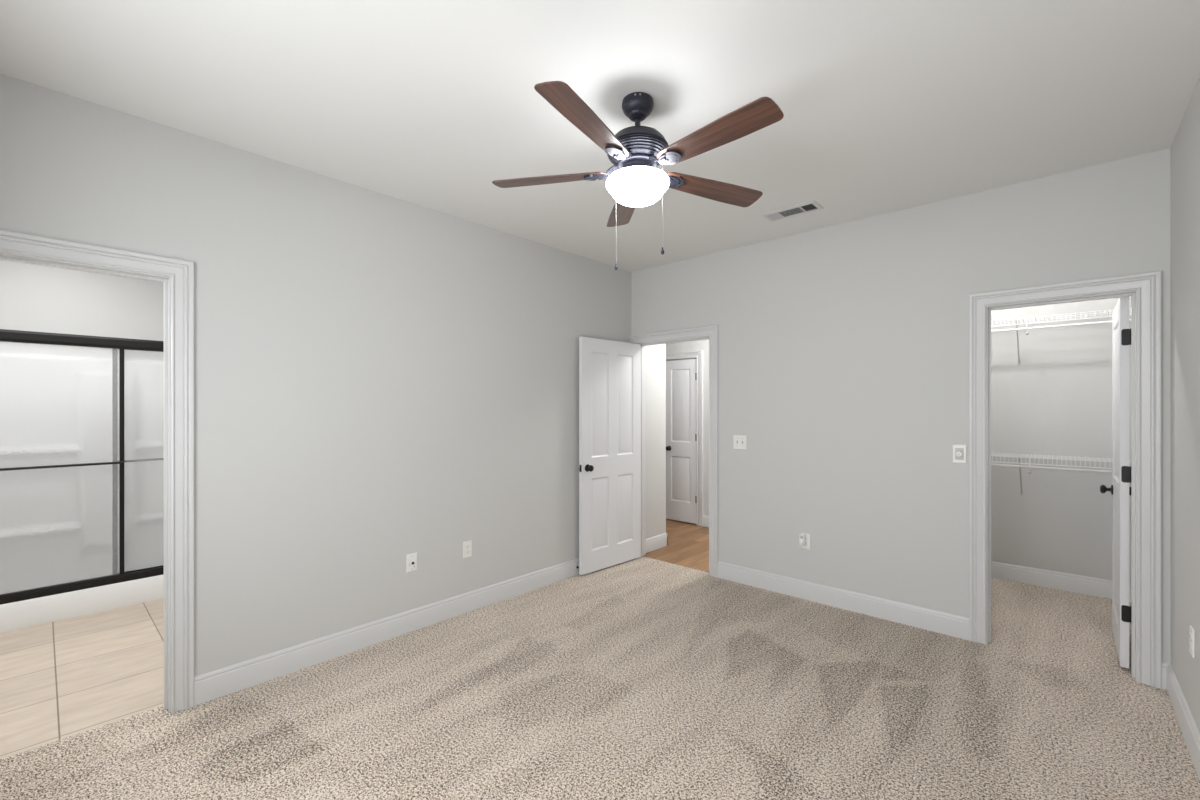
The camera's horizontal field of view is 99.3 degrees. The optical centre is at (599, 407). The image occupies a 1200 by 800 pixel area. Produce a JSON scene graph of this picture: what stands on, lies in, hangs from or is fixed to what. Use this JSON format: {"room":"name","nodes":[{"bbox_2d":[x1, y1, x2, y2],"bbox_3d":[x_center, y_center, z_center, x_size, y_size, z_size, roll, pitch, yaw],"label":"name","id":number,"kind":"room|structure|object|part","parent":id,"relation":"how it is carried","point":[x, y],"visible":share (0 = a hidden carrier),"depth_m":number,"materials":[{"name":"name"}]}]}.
{"room":"empty bedroom","nodes":[
{"label":"empty bedroom","id":0,"kind":"room"},
{"bbox_2d":[0,260,163,340],"bbox_3d":[-4.362,0.056,4.076,0.150,2.743,2.450,0,0,42],"label":"wall","id":1,"kind":"structure","parent":0,"point":[36,298],"depth_m":4.12,"materials":[{"name":"paint"}]},
{"bbox_2d":[0,74,630,676],"bbox_3d":[-1.136,0.056,3.434,0.115,2.743,4.385,0,0,42],"label":"wall","id":2,"kind":"structure","parent":0,"point":[380,379],"depth_m":2.90,"materials":[{"name":"paint"}]},
{"bbox_2d":[0,230,193,712],"bbox_3d":[-2.313,0.365,2.142,0.154,2.125,0.938,0,0,42],"label":"door frame","id":3,"kind":"structure","parent":2,"relation":"attached to","point":[177,276],"depth_m":2.40,"materials":[{"name":"paint"}]},
{"bbox_2d":[194,558,578,705],"bbox_3d":[-0.819,1.360,3.686,0.014,0.134,3.356,0,0,42],"label":"baseboard","id":4,"kind":"structure","parent":2,"relation":"attached to","point":[227,680],"depth_m":3.02,"materials":[{"name":"paint"}]},
{"bbox_2d":[406,553,416,572],"bbox_3d":[-1.202,0.991,3.266,0.015,0.114,0.073,0,0,42],"label":"cable jack","id":5,"kind":"object","parent":2,"relation":"attached to","point":[411,559],"visible":1,"depth_m":3.26,"materials":[{"name":"white plastic"}]},
{"bbox_2d":[463,540,471,557],"bbox_3d":[-0.928,0.991,3.572,0.008,0.114,0.070,0,0,42],"label":"wall outlet","id":6,"kind":"object","parent":2,"relation":"attached to","point":[467,546],"visible":1,"depth_m":3.57,"materials":[{"name":"white plastic"}]},
{"bbox_2d":[0,0,1199,271],"bbox_3d":[-0.507,-1.366,3.372,6.900,0.100,7.000,0,0,42],"label":"ceiling","id":7,"kind":"structure","parent":0,"point":[887,106],"depth_m":2.10,"materials":[{"name":"paint"}]},
{"bbox_2d":[492,81,783,269],"bbox_3d":[0.168,-0.969,2.143,1.228,0.693,1.249,0,0,42],"label":"ceiling fan","id":8,"kind":"object","parent":7,"relation":"hanging from","point":[636,152],"visible":1,"depth_m":2.07,"materials":[{"name":"brown wood"}]},
{"bbox_3d":[-0.221,-1.014,2.264,0.522,0.031,0.125,0,0,12],"label":"blade","id":9,"kind":"part","parent":8,"relation":"part of","materials":[{"name":"brown wood"}]},
{"bbox_3d":[-0.039,-1.022,1.838,0.125,0.031,0.522,0,-2,30],"label":"blade","id":10,"kind":"part","parent":8,"relation":"part of","materials":[{"name":"brown wood"}]},
{"bbox_3d":[0.122,-1.012,2.568,0.125,0.031,0.522,0,0,-6],"label":"blade","id":11,"kind":"part","parent":8,"relation":"part of","materials":[{"name":"brown wood"}]},
{"bbox_3d":[0.161,-0.932,2.181,0.270,0.106,0.270,0,0,42],"label":"lamp shade","id":12,"kind":"part","parent":8,"relation":"part of","materials":[{"name":"white glass"}]},
{"bbox_3d":[0.227,-0.830,2.101,0.002,0.375,0.087,0,0,-39],"label":"pull chain","id":13,"kind":"part","parent":8,"relation":"part of","materials":[{"name":"metal"}]},
{"bbox_3d":[0.509,-1.000,2.334,0.522,0.031,0.125,2,-1,-24],"label":"blade","id":14,"kind":"part","parent":8,"relation":"part of","materials":[{"name":"brown wood"}]},
{"bbox_3d":[0.418,-1.008,1.893,0.125,0.031,0.522,0,0,-42],"label":"blade","id":15,"kind":"part","parent":8,"relation":"part of","materials":[{"name":"brown wood"}]},
{"bbox_2d":[761,200,823,221],"bbox_3d":[1.285,-1.312,3.414,0.360,0.007,0.170,0,0,42],"label":"ceiling vent","id":16,"kind":"object","parent":7,"relation":"in","point":[811,206],"visible":1,"depth_m":3.40,"materials":[{"name":"metal"}]},
{"bbox_2d":[0,519,1199,799],"bbox_3d":[-0.525,1.457,3.456,6.560,0.060,6.700,0,0,42],"label":"floor","id":17,"kind":"structure","parent":0,"point":[641,678],"depth_m":2.41,"materials":[{"name":"carpet"}]},
{"bbox_2d":[0,329,163,632],"bbox_3d":[-3.884,0.464,3.823,0.888,1.938,1.960,0,0,42],"label":"shower stall","id":18,"kind":"object","parent":17,"relation":"on","point":[82,416],"visible":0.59,"depth_m":3.52,"materials":[{"name":"clear glass"}]},
{"bbox_3d":[-3.834,0.386,3.290,0.005,1.631,1.072,0,0,42],"label":"glass pane","id":19,"kind":"part","parent":18,"relation":"part of","materials":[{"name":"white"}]},
{"bbox_3d":[-3.834,0.385,3.290,0.018,1.675,1.120,0,0,42],"label":"sliding door","id":20,"kind":"part","parent":18,"relation":"part of","materials":[{"name":"clear glass"}]},
{"bbox_3d":[-3.257,0.385,3.969,0.018,1.675,0.780,0,0,42],"label":"sliding door","id":21,"kind":"part","parent":18,"relation":"part of","materials":[{"name":"clear glass"}]},
{"bbox_3d":[-3.257,0.386,3.969,0.005,1.631,0.732,0,0,42],"label":"glass pane","id":22,"kind":"part","parent":18,"relation":"part of","materials":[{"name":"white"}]},
{"bbox_2d":[646,344,665,538],"bbox_3d":[0.506,0.056,5.171,0.115,2.743,0.395,0,0,42],"label":"wall","id":23,"kind":"structure","parent":0,"point":[655,354],"depth_m":5.15,"materials":[{"name":"paint"}]},
{"bbox_2d":[646,533,667,552],"bbox_3d":[-0.272,1.360,5.889,2.260,0.134,0.410,0,0,42],"label":"baseboard","id":24,"kind":"structure","parent":23,"relation":"attached to","point":[659,541],"depth_m":5.14,"materials":[{"name":"paint"}]},
{"bbox_2d":[666,296,1130,583],"bbox_3d":[1.962,0.056,5.594,5.960,2.743,0.130,0,0,42],"label":"wall","id":25,"kind":"structure","parent":0,"point":[1057,401],"depth_m":4.05,"materials":[{"name":"paint"}]},
{"bbox_2d":[666,359,696,523],"bbox_3d":[1.004,0.406,6.370,0.474,2.018,0.093,0,0,42],"label":"door","id":26,"kind":"structure","parent":25,"relation":"in","point":[681,375],"depth_m":6.38,"materials":[{"name":"paint"}]},
{"bbox_2d":[666,350,702,525],"bbox_3d":[1.036,0.365,6.413,0.646,2.125,0.134,0,0,42],"label":"door frame","id":27,"kind":"structure","parent":25,"relation":"attached to","point":[698,355],"depth_m":6.19,"materials":[{"name":"paint"}]},
{"bbox_2d":[702,515,708,526],"bbox_3d":[1.189,1.360,6.200,4.000,0.134,0.014,0,0,42],"label":"baseboard","id":28,"kind":"structure","parent":25,"relation":"attached to","point":[705,519],"depth_m":6.12,"materials":[{"name":"paint"}]},
{"bbox_2d":[991,561,1130,601],"bbox_3d":[2.919,1.360,3.682,1.750,0.134,1.440,0,0,42],"label":"baseboard","id":29,"kind":"structure","parent":25,"relation":"attached to","point":[1098,587],"depth_m":4.03,"materials":[{"name":"paint"}]},
{"bbox_2d":[991,452,1130,494],"bbox_3d":[3.293,0.541,4.093,1.748,0.341,0.325,0,0,42],"label":"wire shelf","id":30,"kind":"object","parent":25,"relation":"attached to","point":[1000,455],"visible":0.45,"depth_m":3.88,"materials":[{"name":"white metal"}]},
{"bbox_3d":[3.202,0.453,3.992,1.748,0.017,0.017,0,0,42],"label":"hang rod","id":31,"kind":"part","parent":30,"relation":"part of","materials":[{"name":"white plastic"}]},
{"bbox_2d":[991,308,1130,363],"bbox_3d":[3.293,-0.530,4.093,1.748,0.341,0.325,0,0,42],"label":"wire shelf","id":32,"kind":"object","parent":25,"relation":"attached to","point":[1027,328],"visible":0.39,"depth_m":3.88,"materials":[{"name":"white metal"}]},
{"bbox_3d":[3.202,-0.611,3.992,1.748,0.017,0.017,0,0,42],"label":"hang rod","id":33,"kind":"part","parent":32,"relation":"part of","materials":[{"name":"white plastic"}]},
{"bbox_2d":[631,148,1169,662],"bbox_3d":[1.677,0.056,3.760,3.608,2.743,0.115,0,0,42],"label":"wall","id":34,"kind":"structure","parent":0,"point":[843,349],"depth_m":3.48,"materials":[{"name":"paint"}]},
{"bbox_2d":[579,337,640,574],"bbox_3d":[0.110,0.405,4.581,0.778,2.016,0.137,0,0,-45],"label":"door","id":35,"kind":"structure","parent":34,"relation":"in","point":[609,371],"depth_m":4.54,"materials":[{"name":"paint"}]},
{"bbox_3d":[-0.087,0.512,4.333,0.064,0.064,0.058,0,0,-44],"label":"knob","id":36,"kind":"part","parent":35,"relation":"part of","materials":[{"name":"black metal"}]},
{"bbox_2d":[630,325,717,577],"bbox_3d":[0.681,0.365,4.654,0.944,2.125,0.134,0,0,42],"label":"door frame","id":37,"kind":"structure","parent":34,"relation":"attached to","point":[707,332],"depth_m":4.34,"materials":[{"name":"paint"}]},
{"bbox_2d":[734,435,746,449],"bbox_3d":[1.138,0.280,4.158,0.116,0.114,0.022,0,0,42],"label":"light switch","id":38,"kind":"object","parent":34,"relation":"attached to","point":[740,441],"visible":1,"depth_m":4.16,"materials":[{"name":"white plastic"}]},
{"bbox_2d":[801,533,809,548],"bbox_3d":[1.534,0.994,3.807,0.070,0.114,0.008,0,0,42],"label":"wall outlet","id":39,"kind":"object","parent":34,"relation":"attached to","point":[807,546],"visible":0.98,"depth_m":3.79,"materials":[{"name":"white plastic"}]},
{"bbox_2d":[799,533,805,545],"bbox_3d":[1.508,0.981,3.799,0.042,0.088,0.040,0,0,42],"label":"plug","id":40,"kind":"object","parent":39,"relation":"attached to","point":[802,537],"visible":1,"depth_m":3.79,"materials":[{"name":"white plastic"}]},
{"bbox_2d":[717,561,1169,689],"bbox_3d":[1.938,1.360,3.435,2.555,0.134,0.014,0,0,42],"label":"baseboard","id":41,"kind":"structure","parent":34,"relation":"attached to","point":[953,625],"depth_m":3.56,"materials":[{"name":"paint"}]},
{"bbox_2d":[953,444,966,463],"bbox_3d":[2.230,0.286,3.163,0.072,0.114,0.024,0,0,42],"label":"light switch","id":42,"kind":"object","parent":34,"relation":"attached to","point":[959,451],"visible":1,"depth_m":3.16,"materials":[{"name":"white plastic"}]},
{"bbox_3d":[2.228,0.286,3.161,0.038,0.038,0.016,0,0,42],"label":"dimmer knob","id":43,"kind":"part","parent":42,"relation":"part of","materials":[{"name":"white plastic"}]},
{"bbox_2d":[969,271,1161,688],"bbox_3d":[2.602,0.365,2.906,0.797,2.125,0.134,0,0,42],"label":"door frame","id":44,"kind":"structure","parent":34,"relation":"attached to","point":[1144,289],"depth_m":2.70,"materials":[{"name":"paint"}]},
{"bbox_2d":[1100,297,1130,667],"bbox_3d":[3.054,0.404,2.993,0.151,2.014,0.611,0,0,42],"label":"door","id":45,"kind":"structure","parent":34,"relation":"in","point":[1120,490],"depth_m":2.78,"materials":[{"name":"paint"}]},
{"bbox_3d":[3.188,0.512,3.208,0.058,0.064,0.064,0,0,42],"label":"knob","id":46,"kind":"part","parent":45,"relation":"part of","materials":[{"name":"black metal"}]},
{"bbox_2d":[1170,77,1199,732],"bbox_3d":[1.454,0.056,0.921,0.115,2.743,4.385,0,0,42],"label":"wall","id":47,"kind":"structure","parent":0,"point":[1185,147],"depth_m":2.26,"materials":[{"name":"paint"}]},
{"bbox_2d":[1167,664,1199,779],"bbox_3d":[1.440,1.360,1.001,0.014,0.134,4.256,0,0,42],"label":"baseboard","id":48,"kind":"structure","parent":47,"relation":"attached to","point":[1190,732],"depth_m":2.20,"materials":[{"name":"paint"}]},
{"bbox_2d":[1189,625,1193,657],"bbox_3d":[2.478,0.977,2.136,0.008,0.114,0.070,0,0,42],"label":"wall outlet","id":49,"kind":"object","parent":47,"relation":"attached to","point":[1191,630],"visible":1,"depth_m":2.12,"materials":[{"name":"white plastic"}]}
]}

